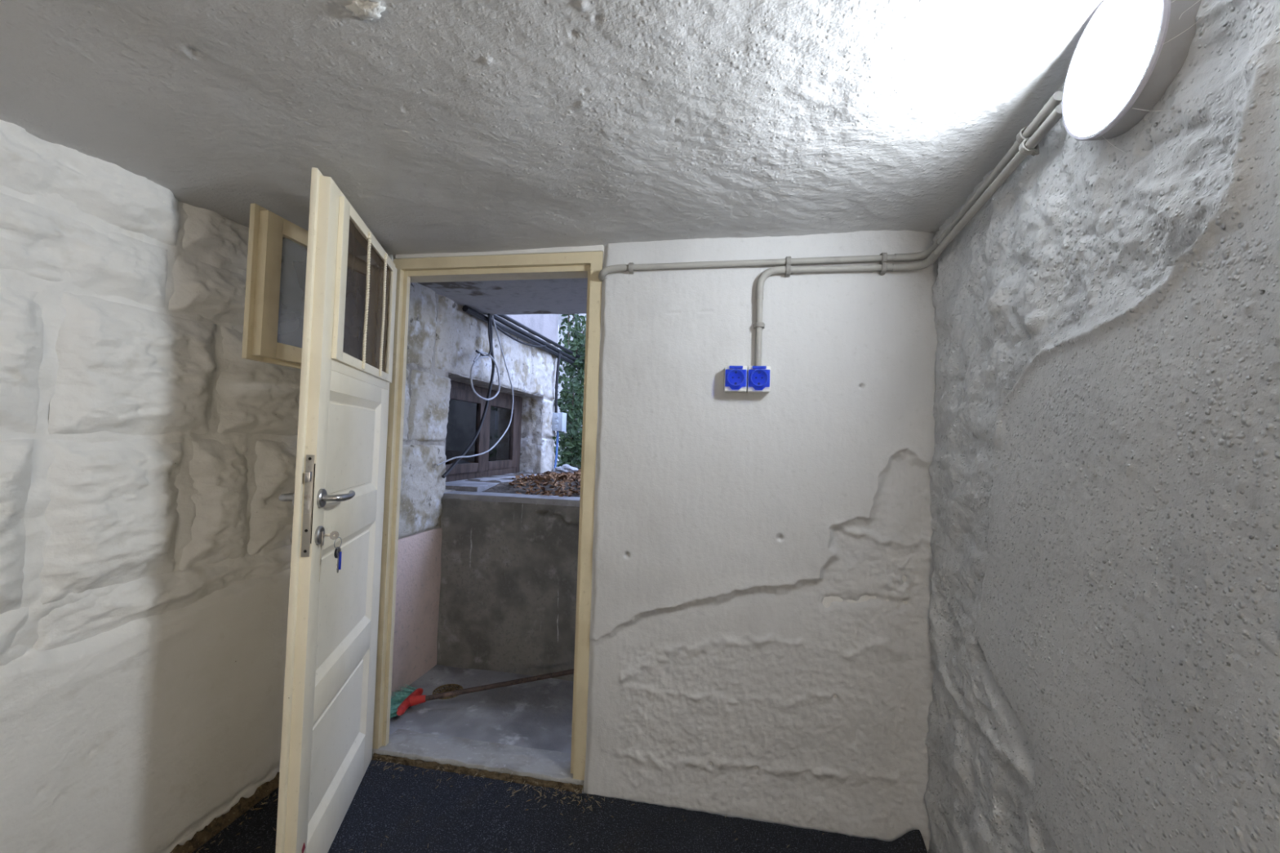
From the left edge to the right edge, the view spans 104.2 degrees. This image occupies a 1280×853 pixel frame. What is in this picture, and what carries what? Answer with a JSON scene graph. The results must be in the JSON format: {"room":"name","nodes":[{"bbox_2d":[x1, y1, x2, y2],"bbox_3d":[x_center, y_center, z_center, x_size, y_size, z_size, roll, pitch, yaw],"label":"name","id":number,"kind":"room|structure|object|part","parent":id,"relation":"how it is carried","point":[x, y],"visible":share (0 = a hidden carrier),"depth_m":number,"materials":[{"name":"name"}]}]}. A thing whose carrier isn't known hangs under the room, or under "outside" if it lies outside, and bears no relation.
{"room":"underground chamber","nodes":[
{"label":"underground chamber","id":0,"kind":"room"},
{"bbox_2d":[0,120,558,852],"bbox_3d":[-1.530,-0.921,1.758,0.532,4.697,6.067,1,-2,10],"label":"wall","id":1,"kind":"structure","parent":0,"point":[146,464],"depth_m":1.43,"materials":[{"name":"paint"}]},
{"bbox_2d":[169,772,279,852],"bbox_3d":[-1.446,1.287,1.241,0.040,0.045,1.640,1,-2,10],"label":"baseboard","id":2,"kind":"structure","parent":1,"relation":"attached to","point":[217,824],"depth_m":1.66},
{"bbox_2d":[444,380,522,482],"bbox_3d":[-1.314,0.060,3.682,0.320,0.770,1.600,1,-2,10],"label":"window","id":3,"kind":"structure","parent":1,"relation":"in","point":[466,409],"depth_m":3.65,"materials":[{"name":"brown wood"}]},
{"bbox_3d":[-1.226,0.038,3.372,0.004,0.440,0.510,1,-2,10],"label":"glass pane","id":4,"kind":"part","parent":3,"relation":"part of","materials":[{"name":"black glass"}]},
{"bbox_3d":[-1.135,0.062,4.031,0.004,0.440,0.440,1,-2,10],"label":"glass pane","id":5,"kind":"part","parent":3,"relation":"part of","materials":[{"name":"black glass"}]},
{"bbox_2d":[462,305,582,368],"bbox_3d":[-0.624,-0.632,4.698,0.412,0.080,3.543,1,-2,20],"label":"cable","id":6,"kind":"object","parent":1,"relation":"attached to","point":[465,308],"visible":0.61,"depth_m":3.64,"materials":[{"name":"black plastic"}]},
{"bbox_2d":[489,314,546,347],"bbox_3d":[-0.882,-0.670,3.707,0.030,0.114,1.057,1,-2,9],"label":"cable","id":7,"kind":"object","parent":6,"relation":"hanging from","point":[497,327],"visible":0.89,"depth_m":3.57,"materials":[{"name":"black plastic"}]},
{"bbox_2d":[487,315,583,365],"bbox_3d":[-0.554,-0.665,4.835,0.433,0.076,3.293,1,-2,22],"label":"cable","id":8,"kind":"object","parent":1,"relation":"attached to","point":[496,317],"visible":0.6,"depth_m":3.88,"materials":[{"name":"black plastic"}]},
{"bbox_2d":[497,315,584,361],"bbox_3d":[-0.539,-0.713,4.840,0.455,0.066,3.302,1,-2,23],"label":"cable","id":9,"kind":"object","parent":1,"relation":"attached to","point":[505,317],"visible":0.51,"depth_m":4.01,"materials":[{"name":"black plastic"}]},
{"bbox_2d":[554,352,560,413],"bbox_3d":[-0.760,-0.397,4.584,0.036,0.567,0.056,3,-2,-35],"label":"cable","id":10,"kind":"object","parent":1,"relation":"attached to","point":[559,356],"visible":0.98,"depth_m":4.57,"materials":[{"name":"black plastic"}]},
{"bbox_2d":[551,412,566,431],"bbox_3d":[-0.749,-0.041,4.600,0.104,0.173,0.121,1,-2,10],"label":"junction box","id":11,"kind":"object","parent":1,"relation":"attached to","point":[559,420],"visible":1,"depth_m":4.55,"materials":[{"name":"grey plastic"}]},
{"bbox_2d":[553,431,558,468],"bbox_3d":[-0.774,0.224,4.588,0.023,0.377,0.041,1,-2,32],"label":"cable","id":12,"kind":"object","parent":11,"relation":"attached to","point":[557,441],"visible":0.87,"depth_m":4.59,"materials":[{"name":"blue plastic"}]},
{"bbox_2d":[389,664,573,753],"bbox_3d":[-0.032,1.381,2.331,2.600,0.022,0.720,1,-2,10],"label":"floor","id":13,"kind":"structure","parent":0,"point":[535,714],"depth_m":2.37,"materials":[{"name":"concrete"}]},
{"bbox_2d":[432,684,462,699],"bbox_3d":[-0.988,1.363,2.561,0.148,0.011,0.148,1,-2,10],"label":"floor drain","id":14,"kind":"object","parent":13,"relation":"in","point":[450,688],"visible":0.6,"depth_m":2.58,"materials":[{"name":"gold metal"}]},
{"bbox_2d":[390,668,573,718],"bbox_3d":[-0.578,1.257,2.542,1.375,0.200,0.300,2,-2,-16],"label":"broom","id":15,"kind":"object","parent":13,"relation":"on","point":[411,697],"visible":0.77,"depth_m":2.41,"materials":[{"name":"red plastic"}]},
{"bbox_3d":[-0.473,1.247,2.484,1.209,0.178,0.023,2,-2,-11],"label":"handle","id":16,"kind":"part","parent":15,"relation":"part of","materials":[{"name":"brown wood"}]},
{"bbox_2d":[417,278,587,315],"bbox_3d":[0.183,-0.796,2.509,2.950,0.200,1.025,1,-2,10],"label":"ceiling","id":17,"kind":"structure","parent":0,"point":[565,295],"depth_m":2.75,"materials":[{"name":"grey concrete"}]},
{"bbox_2d":[441,315,494,478],"bbox_3d":[-1.025,-0.223,3.039,0.044,1.050,0.468,1,-2,14],"label":"cable","id":18,"kind":"object","parent":17,"relation":"hanging from","point":[446,473],"visible":0.91,"depth_m":3.14,"materials":[{"name":"black plastic"}]},
{"bbox_2d":[436,314,513,466],"bbox_3d":[-0.980,-0.246,3.130,0.044,0.957,0.816,1,-2,14],"label":"cable","id":19,"kind":"object","parent":17,"relation":"hanging from","point":[502,436],"visible":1,"depth_m":3.29,"materials":[{"name":"grey plastic"}]},
{"bbox_2d":[475,313,491,356],"bbox_3d":[-0.979,-0.589,3.123,0.035,0.309,0.171,1,-2,10],"label":"cable","id":20,"kind":"object","parent":17,"relation":"hanging from","point":[489,333],"visible":0.9,"depth_m":3.19,"materials":[{"name":"black plastic"}]},
{"bbox_2d":[470,351,500,400],"bbox_3d":[-0.973,-0.317,3.127,0.037,0.304,0.385,1,-2,10],"label":"cable","id":21,"kind":"object","parent":20,"relation":"hanging from","point":[476,359],"visible":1,"depth_m":3.08,"materials":[{"name":"grey plastic"}]},
{"bbox_2d":[436,498,579,681],"bbox_3d":[0.076,0.931,2.645,2.520,0.992,0.044,1,-2,10],"label":"wall","id":22,"kind":"structure","parent":0,"point":[508,583],"depth_m":2.78,"materials":[{"name":"concrete"}]},
{"bbox_2d":[441,473,579,506],"bbox_3d":[0.136,0.445,3.436,2.700,0.067,1.556,1,-2,10],"label":"coping","id":23,"kind":"object","parent":22,"relation":"on","point":[464,490],"visible":0.18,"depth_m":2.86,"materials":[{"name":"concrete"}]},
{"bbox_2d":[464,465,581,497],"bbox_3d":[0.683,0.437,4.525,3.400,0.163,3.865,1,-2,10],"label":"dry leaves","id":24,"kind":"object","parent":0,"point":[502,487],"visible":0.04,"depth_m":3.17,"materials":[{"name":"brown plant"}]},
{"bbox_2d":[508,467,581,497],"bbox_3d":[-0.249,0.365,3.815,1.233,0.188,1.977,1,-2,10],"label":"leaf litter","id":25,"kind":"object","parent":24,"relation":"on","point":[570,477],"visible":0.27,"depth_m":3.24,"materials":[{"name":"brown plant"}]},
{"bbox_2d":[552,463,578,474],"bbox_3d":[-0.629,0.372,4.160,0.219,0.118,0.181,1,-2,10],"label":"stone","id":26,"kind":"object","parent":24,"relation":"on","point":[566,468],"visible":0.61,"depth_m":4.10,"materials":[{"name":"stone"}]},
{"bbox_2d":[552,313,586,469],"bbox_3d":[-0.592,-0.284,5.228,1.020,2.009,1.120,1,-2,10],"label":"tree","id":27,"kind":"object","parent":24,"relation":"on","point":[570,442],"visible":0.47,"depth_m":4.93,"materials":[{"name":"green plant"}]},
{"bbox_2d":[557,314,586,355],"bbox_3d":[-0.658,-1.150,4.861,0.335,0.911,0.216,1,-2,23],"label":"ivy","id":28,"kind":"object","parent":27,"relation":"hanging from","point":[575,317],"visible":0.29,"depth_m":4.87,"materials":[{"name":"green plant"}]},
{"bbox_3d":[-0.684,-1.149,4.876,0.136,0.701,0.037,0,-2,38],"label":"stem","id":29,"kind":"part","parent":28,"relation":"part of","materials":[{"name":"green plant"}]},
{"bbox_3d":[-0.584,-0.282,5.246,0.442,1.503,0.716,1,-2,10],"label":"stem","id":30,"kind":"part","parent":27,"relation":"part of","materials":[{"name":"green plant"}]},
{"bbox_2d":[0,0,1103,255],"bbox_3d":[-0.387,-0.777,0.284,2.600,0.193,3.570,1,-2,10],"label":"ceiling","id":31,"kind":"structure","parent":0,"point":[446,126],"depth_m":1.14,"materials":[{"name":"paint"}]},
{"bbox_2d":[553,313,586,464],"bbox_3d":[0.150,-0.821,6.506,10.000,3.700,0.200,1,-2,10],"label":"wall","id":32,"kind":"structure","parent":0,"point":[560,318],"depth_m":6.61,"materials":[{"name":"concrete"}]},
{"bbox_2d":[260,791,928,852],"bbox_3d":[-0.464,1.372,0.162,2.600,0.120,3.460,1,-2,10],"label":"floor","id":33,"kind":"structure","parent":0,"point":[582,791],"depth_m":1.74,"materials":[{"name":"concrete"}]},
{"bbox_2d":[371,728,584,793],"bbox_3d":[-0.638,1.346,2.024,0.910,0.037,0.197,1,-2,10],"label":"threshold","id":34,"kind":"object","parent":33,"relation":"on","point":[464,756],"visible":0.95,"depth_m":2.00,"materials":[{"name":"concrete"}]},
{"bbox_2d":[192,760,927,852],"bbox_3d":[-0.472,1.282,0.222,2.269,0.062,3.329,1,-2,10],"label":"carpet","id":35,"kind":"object","parent":33,"relation":"on","point":[465,816],"visible":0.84,"depth_m":1.68,"materials":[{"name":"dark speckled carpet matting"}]},
{"bbox_2d":[195,758,823,852],"bbox_3d":[-0.295,1.345,1.550,2.145,0.005,0.650,1,-2,10],"label":"litter","id":36,"kind":"object","parent":35,"relation":"on","point":[376,758],"visible":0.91,"depth_m":1.82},
{"bbox_2d":[387,230,937,851],"bbox_3d":[-0.192,0.227,1.971,2.750,2.500,0.170,1,-2,10],"label":"wall","id":37,"kind":"structure","parent":0,"point":[760,649],"depth_m":1.79,"materials":[{"name":"paint"}]},
{"bbox_2d":[372,251,603,780],"bbox_3d":[-0.617,0.344,2.052,0.912,2.084,0.117,1,-2,10],"label":"door frame","id":38,"kind":"structure","parent":37,"relation":"attached to","point":[588,265],"depth_m":2.04,"materials":[{"name":"beige paint"}]},
{"bbox_2d":[241,167,396,852],"bbox_3d":[-1.071,0.313,1.658,0.339,2.022,0.730,2,-2,-13],"label":"door","id":39,"kind":"structure","parent":38,"relation":"attached to","point":[320,301],"depth_m":1.52,"materials":[{"name":"beige paint"}]},
{"bbox_3d":[-0.981,0.199,1.428,0.059,0.022,0.145,2,-2,-13],"label":"lever","id":40,"kind":"part","parent":39,"relation":"part of","materials":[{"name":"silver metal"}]},
{"bbox_3d":[-1.109,-0.425,1.750,0.004,0.350,0.410,2,-2,8],"label":"glass pane","id":41,"kind":"part","parent":39,"relation":"part of","materials":[{"name":"glass"}]},
{"bbox_3d":[-0.894,0.213,1.339,0.020,0.273,0.003,2,-2,-13],"label":"lock plate","id":42,"kind":"part","parent":39,"relation":"part of","materials":[{"name":"metal"}]},
{"bbox_2d":[323,530,342,573],"bbox_3d":[-0.857,0.350,1.389,0.030,0.118,0.049,0,-2,43],"label":"bunch","id":43,"kind":"object","parent":39,"relation":"hanging from","point":[337,553],"visible":1,"depth_m":1.39,"materials":[{"name":"silver metal"}]},
{"bbox_3d":[-1.004,1.249,1.638,0.028,0.158,0.530,2,-2,-13],"label":"rail","id":44,"kind":"part","parent":39,"relation":"part of","materials":[{"name":"beige paint"}]},
{"bbox_3d":[-0.996,1.006,1.645,0.025,0.328,0.530,2,-2,-13],"label":"panel","id":45,"kind":"part","parent":39,"relation":"part of","materials":[{"name":"beige paint"}]},
{"bbox_3d":[-0.875,0.203,1.453,0.059,0.022,0.145,2,-2,-13],"label":"lever","id":46,"kind":"part","parent":39,"relation":"part of","materials":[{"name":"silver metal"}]},
{"bbox_3d":[-0.989,0.790,1.652,0.028,0.105,0.530,2,-2,-13],"label":"rail","id":47,"kind":"part","parent":39,"relation":"part of","materials":[{"name":"beige paint"}]},
{"bbox_3d":[-0.981,0.547,1.660,0.025,0.380,0.530,2,-2,-13],"label":"panel","id":48,"kind":"part","parent":39,"relation":"part of","materials":[{"name":"beige paint"}]},
{"bbox_3d":[-0.974,0.298,1.668,0.028,0.120,0.530,2,-2,-13],"label":"rail","id":49,"kind":"part","parent":39,"relation":"part of","materials":[{"name":"beige paint"}]},
{"bbox_3d":[-0.966,0.070,1.675,0.025,0.335,0.530,2,-2,-13],"label":"panel","id":50,"kind":"part","parent":39,"relation":"part of","materials":[{"name":"beige paint"}]},
{"bbox_3d":[-0.961,-0.127,1.681,0.028,0.060,0.530,2,-2,-13],"label":"rail","id":51,"kind":"part","parent":39,"relation":"part of","materials":[{"name":"beige paint"}]},
{"bbox_3d":[-0.965,-0.186,1.709,0.028,0.060,0.584,2,-2,-13],"label":"rail","id":52,"kind":"part","parent":39,"relation":"part of","materials":[{"name":"beige paint"}]},
{"bbox_3d":[-0.950,-0.660,1.724,0.028,0.039,0.584,2,-2,-13],"label":"rail","id":53,"kind":"part","parent":39,"relation":"part of","materials":[{"name":"beige paint"}]},
{"bbox_2d":[724,365,746,392],"bbox_3d":[0.346,-0.171,1.798,0.079,0.092,0.066,1,-2,10],"label":"power socket","id":54,"kind":"object","parent":37,"relation":"attached to","point":[735,376],"visible":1,"depth_m":1.78,"materials":[{"name":"blue plastic"}]},
{"bbox_2d":[746,365,770,393],"bbox_3d":[0.425,-0.169,1.784,0.079,0.092,0.066,1,-2,10],"label":"power socket","id":55,"kind":"object","parent":37,"relation":"attached to","point":[758,377],"visible":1,"depth_m":1.76,"materials":[{"name":"blue plastic"}]},
{"bbox_2d":[598,91,1062,280],"bbox_3d":[0.369,-0.636,1.493,1.197,0.142,0.713,1,-2,10],"label":"conduit","id":56,"kind":"object","parent":37,"relation":"attached to","point":[1055,100],"visible":0.9,"depth_m":1.73,"materials":[{"name":"grey plastic"}]},
{"bbox_2d":[752,104,1062,365],"bbox_3d":[0.649,-0.439,1.421,0.600,0.447,0.712,1,-2,10],"label":"conduit","id":57,"kind":"object","parent":37,"relation":"attached to","point":[1026,148],"visible":0.99,"depth_m":1.65,"materials":[{"name":"grey plastic"}]},
{"bbox_2d":[924,0,1279,852],"bbox_3d":[0.688,0.252,0.023,0.061,2.220,3.500,1,-2,10],"label":"wall","id":58,"kind":"structure","parent":0,"point":[1104,614],"depth_m":0.88,"materials":[{"name":"paint"}]},
{"bbox_2d":[1062,0,1200,141],"bbox_3d":[0.853,-0.646,0.880,0.055,0.244,0.244,1,-2,10],"label":"wall lamp","id":59,"kind":"object","parent":58,"relation":"attached to","point":[1120,63],"visible":1,"depth_m":0.85,"materials":[{"name":"plastic"}]},
{"bbox_2d":[1064,0,1160,136],"bbox_3d":[0.829,-0.647,0.885,0.007,0.229,0.229,1,-2,10],"label":"diffuser","id":60,"kind":"object","parent":59,"relation":"attached to","point":[1115,62],"depth_m":0.87,"materials":[{"name":"white plastic"}]},
{"bbox_2d":[1102,0,1216,152],"bbox_3d":[0.832,-0.574,0.800,0.036,0.171,0.220,1,-2,10],"label":"cobweb","id":61,"kind":"object","parent":59,"relation":"attached to","point":[1175,0],"visible":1,"depth_m":0.78}
]}

